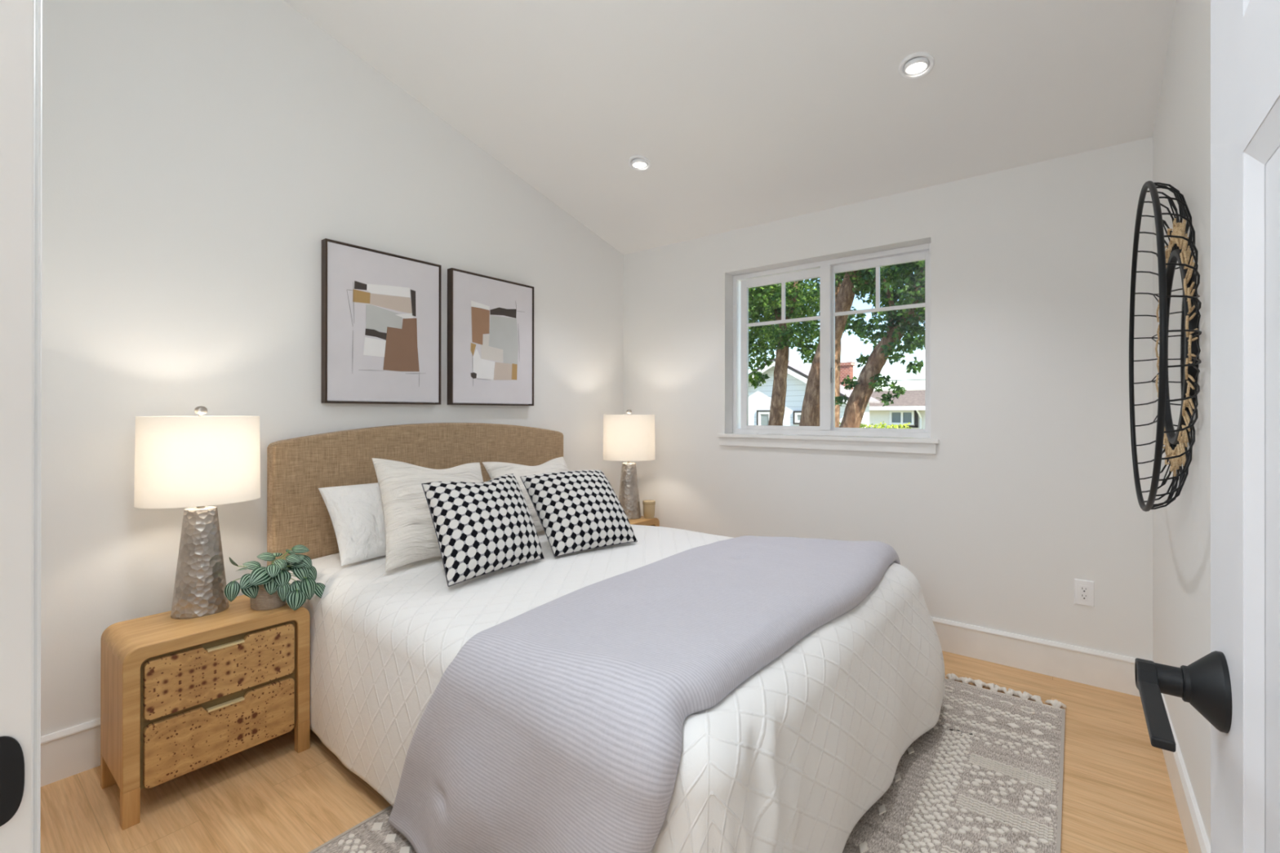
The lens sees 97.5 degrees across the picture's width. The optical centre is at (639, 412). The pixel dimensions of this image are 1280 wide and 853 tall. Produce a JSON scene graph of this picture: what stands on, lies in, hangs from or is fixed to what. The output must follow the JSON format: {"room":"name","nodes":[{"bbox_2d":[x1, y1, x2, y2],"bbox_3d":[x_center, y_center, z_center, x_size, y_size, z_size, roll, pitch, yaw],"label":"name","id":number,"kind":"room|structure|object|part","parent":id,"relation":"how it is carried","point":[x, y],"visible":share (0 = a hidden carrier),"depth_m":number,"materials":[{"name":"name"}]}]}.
{"room":"bedroom","nodes":[
{"label":"bedroom","id":0,"kind":"room"},
{"bbox_2d":[40,0,623,736],"bbox_3d":[-1.144,-0.398,2.983,0.120,3.241,3.448,0,0,38],"label":"wall","id":1,"kind":"structure","parent":0,"point":[199,157],"depth_m":2.23,"materials":[{"name":"white paint"}]},
{"bbox_2d":[40,718,100,786],"bbox_3d":[-1.097,1.143,2.931,0.017,0.159,3.187,0,0,38],"label":"baseboard","id":2,"kind":"structure","parent":1,"relation":"attached to","point":[66,753],"depth_m":1.88,"materials":[{"name":"white paint"}]},
{"bbox_2d":[320,238,441,404],"bbox_3d":[-1.236,-0.405,2.728,0.043,0.731,0.574,0,0,38],"label":"framed picture","id":3,"kind":"object","parent":1,"relation":"attached to","point":[381,310],"visible":1,"depth_m":2.68,"materials":[{"name":"white paper"}]},
{"bbox_2d":[447,267,533,405],"bbox_3d":[-0.844,-0.404,3.232,0.043,0.731,0.575,0,0,38],"label":"framed picture","id":4,"kind":"object","parent":1,"relation":"attached to","point":[491,320],"visible":1,"depth_m":3.19,"materials":[{"name":"white paper"}]},
{"bbox_2d":[40,650,1188,852],"bbox_3d":[0.027,1.252,2.001,2.974,0.060,3.318,0,0,38],"label":"floor","id":5,"kind":"structure","parent":0,"point":[267,797],"depth_m":1.77,"materials":[{"name":"brown wood"}]},
{"bbox_2d":[100,595,310,830],"bbox_3d":[-1.479,0.960,1.933,0.322,0.522,0.508,0,0,38],"label":"nightstand","id":6,"kind":"object","parent":5,"relation":"on","point":[179,697],"visible":0.94,"depth_m":1.80,"materials":[{"name":"brown wood"}]},
{"bbox_3d":[-1.739,1.167,1.838,0.028,0.106,0.040,0,0,38],"label":"leg","id":7,"kind":"part","parent":6,"relation":"part of","materials":[{"name":"brown wood"}]},
{"bbox_3d":[-1.510,1.167,1.661,0.034,0.106,0.040,0,0,38],"label":"leg","id":8,"kind":"part","parent":6,"relation":"part of","materials":[{"name":"brown wood"}]},
{"bbox_2d":[133,405,260,619],"bbox_3d":[-1.537,0.339,1.962,0.347,0.720,0.257,0,0,-40],"label":"table lamp","id":9,"kind":"object","parent":6,"relation":"on","point":[199,462],"visible":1,"depth_m":1.90,"materials":[{"name":"fabric"}]},
{"bbox_3d":[-1.537,0.164,1.963,0.347,0.298,0.257,0,0,-40],"label":"lamp shade","id":10,"kind":"part","parent":9,"relation":"part of","materials":[{"name":"fabric"}]},
{"bbox_3d":[-1.363,1.039,1.843,0.018,0.188,0.408,0,0,38],"label":"drawer","id":11,"kind":"part","parent":6,"relation":"part of","materials":[{"name":"brown wood"}]},
{"bbox_3d":[-1.363,0.840,1.844,0.018,0.177,0.408,0,0,38],"label":"drawer","id":12,"kind":"part","parent":6,"relation":"part of","materials":[{"name":"brown wood"}]},
{"bbox_3d":[-1.360,0.959,1.841,0.020,0.007,0.100,0,0,38],"label":"handle","id":13,"kind":"part","parent":6,"relation":"part of","materials":[{"name":"gold metal"}]},
{"bbox_3d":[-1.359,0.766,1.841,0.020,0.007,0.100,0,0,38],"label":"handle","id":14,"kind":"part","parent":6,"relation":"part of","materials":[{"name":"gold metal"}]},
{"bbox_2d":[224,544,325,610],"bbox_3d":[-1.324,0.599,2.025,0.215,0.206,0.304,0,0,38],"label":"potted plant","id":15,"kind":"object","parent":6,"relation":"on","point":[268,588],"visible":1,"depth_m":1.99,"materials":[{"name":"green plant"}]},
{"bbox_3d":[-1.339,0.650,2.026,0.120,0.098,0.120,0,0,38],"label":"pot","id":16,"kind":"part","parent":15,"relation":"part of","materials":[{"name":"beige ceramic"}]},
{"bbox_3d":[-1.223,1.168,2.031,0.034,0.106,0.040,0,0,38],"label":"leg","id":17,"kind":"part","parent":6,"relation":"part of","materials":[{"name":"brown wood"}]},
{"bbox_2d":[266,422,563,571],"bbox_3d":[-0.234,0.639,2.341,2.056,1.166,1.641,0,0,38],"label":"headboard","id":18,"kind":"object","parent":5,"relation":"on","point":[297,512],"visible":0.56,"depth_m":2.53,"materials":[{"name":"beige fabric"}]},
{"bbox_2d":[288,524,945,852],"bbox_3d":[-0.090,0.883,2.298,2.155,0.564,1.834,0,0,38],"label":"comforter","id":19,"kind":"object","parent":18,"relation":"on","point":[790,760],"visible":0.44,"depth_m":1.66,"materials":[{"name":"white fabric"}]},
{"bbox_2d":[318,482,385,566],"bbox_3d":[-1.066,0.464,2.529,0.235,0.295,0.630,0,0,38],"label":"bed pillow","id":20,"kind":"object","parent":19,"relation":"on","point":[356,513],"visible":0.49,"depth_m":2.33,"materials":[{"name":"white fabric"}]},
{"bbox_2d":[372,457,483,572],"bbox_3d":[-0.871,0.401,2.441,0.314,0.413,0.640,0,0,38],"label":"cushion","id":21,"kind":"object","parent":19,"relation":"on","point":[411,537],"visible":0.64,"depth_m":2.27,"materials":[{"name":"white fabric"}]},
{"bbox_2d":[421,473,544,586],"bbox_3d":[-0.608,0.433,2.208,0.312,0.325,0.527,0,0,38],"label":"cushion","id":22,"kind":"object","parent":19,"relation":"on","point":[486,527],"visible":1,"depth_m":2.11,"materials":[{"name":"fabric"}]},
{"bbox_2d":[482,457,568,532],"bbox_3d":[-0.521,0.426,2.947,0.306,0.348,0.618,0,0,38],"label":"cushion","id":23,"kind":"object","parent":19,"relation":"on","point":[494,469],"visible":0.28,"depth_m":2.84,"materials":[{"name":"white fabric"}]},
{"bbox_2d":[520,470,637,557],"bbox_3d":[-0.269,0.438,2.563,0.459,0.318,0.330,0,0,-39],"label":"cushion","id":24,"kind":"object","parent":19,"relation":"on","point":[579,510],"visible":1,"depth_m":2.47,"materials":[{"name":"fabric"}]},
{"bbox_2d":[387,535,900,852],"bbox_3d":[0.221,0.865,2.022,1.035,0.656,1.912,0,0,38],"label":"throw blanket","id":25,"kind":"object","parent":19,"relation":"on","point":[557,726],"visible":0.97,"depth_m":1.35,"materials":[{"name":"grey fabric"}]},
{"bbox_2d":[628,515,659,526],"bbox_3d":[-0.150,0.963,3.645,0.322,0.522,0.508,0,0,38],"label":"nightstand","id":26,"kind":"object","parent":5,"relation":"on","point":[655,522],"visible":0.05,"depth_m":3.66,"materials":[{"name":"brown wood"}]},
{"bbox_2d":[603,409,654,519],"bbox_3d":[-0.073,0.342,3.734,0.347,0.720,0.257,0,0,-2],"label":"table lamp","id":27,"kind":"object","parent":26,"relation":"on","point":[628,437],"visible":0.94,"depth_m":3.64,"materials":[{"name":"fabric"}]},
{"bbox_3d":[-0.073,0.167,3.734,0.347,0.298,0.257,0,0,-2],"label":"lamp shade","id":28,"kind":"part","parent":27,"relation":"part of","materials":[{"name":"fabric"}]},
{"bbox_2d":[642,500,655,518],"bbox_3d":[0.060,0.646,3.731,0.085,0.112,0.085,0,0,38],"label":"candle jar","id":29,"kind":"object","parent":26,"relation":"on","point":[648,505],"visible":1,"depth_m":3.70,"materials":[{"name":"beige wax"}]},
{"bbox_3d":[0.060,0.602,3.731,0.085,0.024,0.085,0,0,38],"label":"lid","id":30,"kind":"part","parent":29,"relation":"part of","materials":[{"name":"brown wood"}]},
{"bbox_2d":[308,673,1066,852],"bbox_3d":[0.396,1.206,1.897,1.645,0.032,2.371,0,0,38],"label":"area rug","id":31,"kind":"object","parent":5,"relation":"on","point":[987,777],"visible":0.34,"depth_m":1.81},
{"bbox_2d":[283,0,1176,254],"bbox_3d":[0.064,-1.651,2.047,3.174,1.014,3.448,0,0,38],"label":"ceiling","id":32,"kind":"structure","parent":0,"point":[744,113],"depth_m":2.47,"materials":[{"name":"white paint"}]},
{"bbox_2d":[627,155,651,171],"bbox_3d":[-0.002,-1.375,3.103,0.128,0.039,0.126,0,0,29],"label":"recessed light","id":33,"kind":"object","parent":32,"relation":"in","point":[637,162],"visible":1,"depth_m":3.09,"materials":[{"name":"white plastic"}]},
{"bbox_2d":[898,51,934,79],"bbox_3d":[1.100,-1.378,2.233,0.128,0.039,0.126,0,0,29],"label":"recessed light","id":34,"kind":"object","parent":32,"relation":"in","point":[920,64],"visible":1,"depth_m":2.22,"materials":[{"name":"white plastic"}]},
{"bbox_2d":[622,137,1152,661],"bbox_3d":[1.076,0.024,3.352,2.934,2.402,0.140,0,0,38],"label":"wall","id":35,"kind":"structure","parent":0,"point":[1027,491],"depth_m":2.78,"materials":[{"name":"white paint"}]},
{"bbox_2d":[717,433,939,453],"bbox_3d":[1.063,0.180,3.331,1.297,0.076,0.150,0,0,38],"label":"trim","id":36,"kind":"structure","parent":35,"relation":"attached to","point":[879,444],"depth_m":3.21,"materials":[{"name":"white paint"}]},
{"bbox_2d":[733,243,930,438],"bbox_3d":[1.121,-0.385,3.405,1.215,1.052,0.067,0,0,38],"label":"window","id":37,"kind":"structure","parent":35,"relation":"in","point":[826,270],"depth_m":3.38,"materials":[{"name":"white plastic"}]},
{"bbox_3d":[0.907,-0.382,3.564,0.580,0.986,0.026,0,0,38],"label":"sliding sash","id":38,"kind":"part","parent":37,"relation":"part of","materials":[{"name":"white plastic"}]},
{"bbox_3d":[1.373,-0.386,3.236,0.560,0.998,0.025,0,0,38],"label":"fixed sash","id":39,"kind":"part","parent":37,"relation":"part of","materials":[{"name":"white plastic"}]},
{"bbox_2d":[930,616,1140,697],"bbox_3d":[1.027,1.145,3.289,2.900,0.159,0.017,0,0,38],"label":"baseboard","id":40,"kind":"structure","parent":35,"relation":"attached to","point":[1099,668],"depth_m":2.63,"materials":[{"name":"white paint"}]},
{"bbox_2d":[1074,578,1094,607],"bbox_3d":[2.007,0.817,2.534,0.072,0.115,0.008,0,0,38],"label":"wall outlet","id":41,"kind":"object","parent":35,"relation":"attached to","point":[1084,590],"visible":1,"depth_m":2.53,"materials":[{"name":"white plastic"}]},
{"bbox_2d":[1152,0,1210,845],"bbox_3d":[1.269,-0.398,1.110,0.120,3.241,3.448,0,0,38],"label":"wall","id":42,"kind":"structure","parent":0,"point":[1181,137],"depth_m":1.64,"materials":[{"name":"white paint"}]},
{"bbox_2d":[1128,180,1201,511],"bbox_3d":[1.640,-0.200,1.765,0.095,1.025,1.025,0,0,38],"label":"mirror","id":43,"kind":"object","parent":42,"relation":"attached to","point":[1178,332],"visible":1,"depth_m":1.62,"materials":[{"name":"black metal"}]},
{"bbox_2d":[1160,693,1210,852],"bbox_3d":[1.210,1.143,1.146,0.017,0.159,3.178,0,0,38],"label":"baseboard","id":44,"kind":"structure","parent":42,"relation":"attached to","point":[1196,837],"depth_m":1.61,"materials":[{"name":"white paint"}]},
{"bbox_3d":[-0.958,-0.400,0.732,2.934,3.241,0.120,0,0,38],"label":"wall","id":45,"kind":"structure","parent":0,"visible":0},
{"bbox_2d":[0,0,42,852],"bbox_3d":[-0.179,0.160,0.133,0.874,2.120,0.141,0,0,38],"label":"trim","id":46,"kind":"structure","parent":45,"relation":"attached to","point":[20,20],"depth_m":0.39,"materials":[{"name":"white paint"}]},
{"bbox_3d":[-0.445,0.254,0.379,0.002,0.062,0.038,0,0,38],"label":"strike plate","id":47,"kind":"part","parent":46,"relation":"part of","materials":[{"name":"black metal"}]},
{"bbox_3d":[-0.140,0.160,0.182,0.874,2.120,0.015,0,0,38],"label":"casing","id":48,"kind":"part","parent":46,"relation":"part of","materials":[{"name":"white paint"}]},
{"bbox_2d":[1134,0,1279,852],"bbox_3d":[0.319,0.193,0.221,0.146,2.035,0.722,0,0,38],"label":"door","id":49,"kind":"structure","parent":45,"relation":"in","point":[1235,686],"depth_m":0.42,"materials":[{"name":"white paint"}]},
{"bbox_3d":[0.414,0.235,0.453,0.013,0.024,0.138,0,0,38],"label":"lever","id":50,"kind":"part","parent":49,"relation":"part of","materials":[{"name":"black metal"}]},
{"bbox_3d":[0.480,0.235,0.479,0.026,0.064,0.064,0,0,38],"label":"handle","id":51,"kind":"part","parent":49,"relation":"part of","materials":[{"name":"black metal"}]},
{"bbox_3d":[0.310,0.136,0.232,0.007,1.690,0.462,0,0,38],"label":"panel moulding","id":52,"kind":"part","parent":49,"relation":"part of","materials":[{"name":"white paint"}]},
{"label":"outside","id":53,"kind":"structure","parent":0,"visible":0},
{"bbox_3d":[16.578,2.372,33.864,70.000,0.200,66.162,0,0,38],"label":"ground","id":54,"kind":"structure","parent":53,"visible":0},
{"bbox_2d":[748,280,819,426],"bbox_3d":[1.883,-0.429,8.941,2.293,5.334,2.013,0,0,38],"label":"leafy tree","id":55,"kind":"object","parent":54,"relation":"on","point":[771,295],"visible":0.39,"depth_m":8.36,"materials":[{"name":"green plant"}]},
{"bbox_2d":[748,358,879,435],"bbox_3d":[4.816,0.311,17.817,4.620,3.865,2.745,0,0,38],"label":"house","id":56,"kind":"structure","parent":54,"relation":"on","point":[760,397],"depth_m":17.13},
{"bbox_3d":[3.839,0.367,17.244,0.420,0.750,0.050,0,0,38],"label":"sash","id":57,"kind":"part","parent":56,"relation":"part of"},
{"bbox_3d":[3.848,0.367,17.255,0.320,0.650,0.020,0,0,38],"label":"pane","id":58,"kind":"part","parent":56,"relation":"part of","materials":[{"name":"white glass"}]},
{"bbox_3d":[4.763,0.162,16.526,0.400,0.300,0.050,0,0,38],"label":"sash","id":59,"kind":"part","parent":56,"relation":"part of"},
{"bbox_2d":[749,269,924,435],"bbox_3d":[4.065,-0.763,10.987,5.573,6.007,2.725,0,0,38],"label":"leafy tree","id":60,"kind":"object","parent":54,"relation":"on","point":[837,283],"visible":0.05,"depth_m":10.86,"materials":[{"name":"green plant"}]},
{"bbox_2d":[799,262,914,426],"bbox_3d":[2.756,-0.330,6.978,2.103,5.169,1.804,0,0,38],"label":"leafy tree","id":61,"kind":"object","parent":54,"relation":"on","point":[851,283],"visible":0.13,"depth_m":6.88,"materials":[{"name":"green plant"}]},
{"bbox_2d":[839,421,911,437],"bbox_3d":[4.762,1.213,11.498,1.460,2.048,0.698,0,0,38],"label":"hedge","id":62,"kind":"object","parent":54,"relation":"on","point":[863,425],"visible":0.06,"depth_m":11.29,"materials":[{"name":"green plant"}]},
{"bbox_2d":[835,260,924,436],"bbox_3d":[2.640,-0.090,5.397,1.980,4.694,1.683,0,0,4],"label":"leafy tree","id":63,"kind":"object","parent":54,"relation":"on","point":[913,289],"visible":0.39,"depth_m":5.57,"materials":[{"name":"green plant"}]},
{"bbox_2d":[869,389,924,438],"bbox_3d":[12.763,0.648,24.221,6.000,3.220,6.880,0,0,38],"label":"house","id":64,"kind":"structure","parent":54,"relation":"on","point":[909,407],"depth_m":22.45,"materials":[{"name":"beige paint"}]},
{"bbox_3d":[10.410,0.219,22.283,0.820,0.490,0.030,0,0,38],"label":"pane","id":65,"kind":"part","parent":64,"relation":"part of","materials":[{"name":"grey glass"}]},
{"bbox_3d":[10.427,0.254,22.256,1.120,0.720,0.050,0,0,38],"label":"dark trim","id":66,"kind":"part","parent":64,"relation":"part of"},
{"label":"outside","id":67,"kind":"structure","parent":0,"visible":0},
{"bbox_2d":[882,378,924,381],"bbox_3d":[12.255,-1.388,23.404,24.000,0.061,0.036,0,0,38],"label":"utility wire","id":68,"kind":"object","parent":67,"point":[922,379],"visible":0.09,"depth_m":24.00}
]}

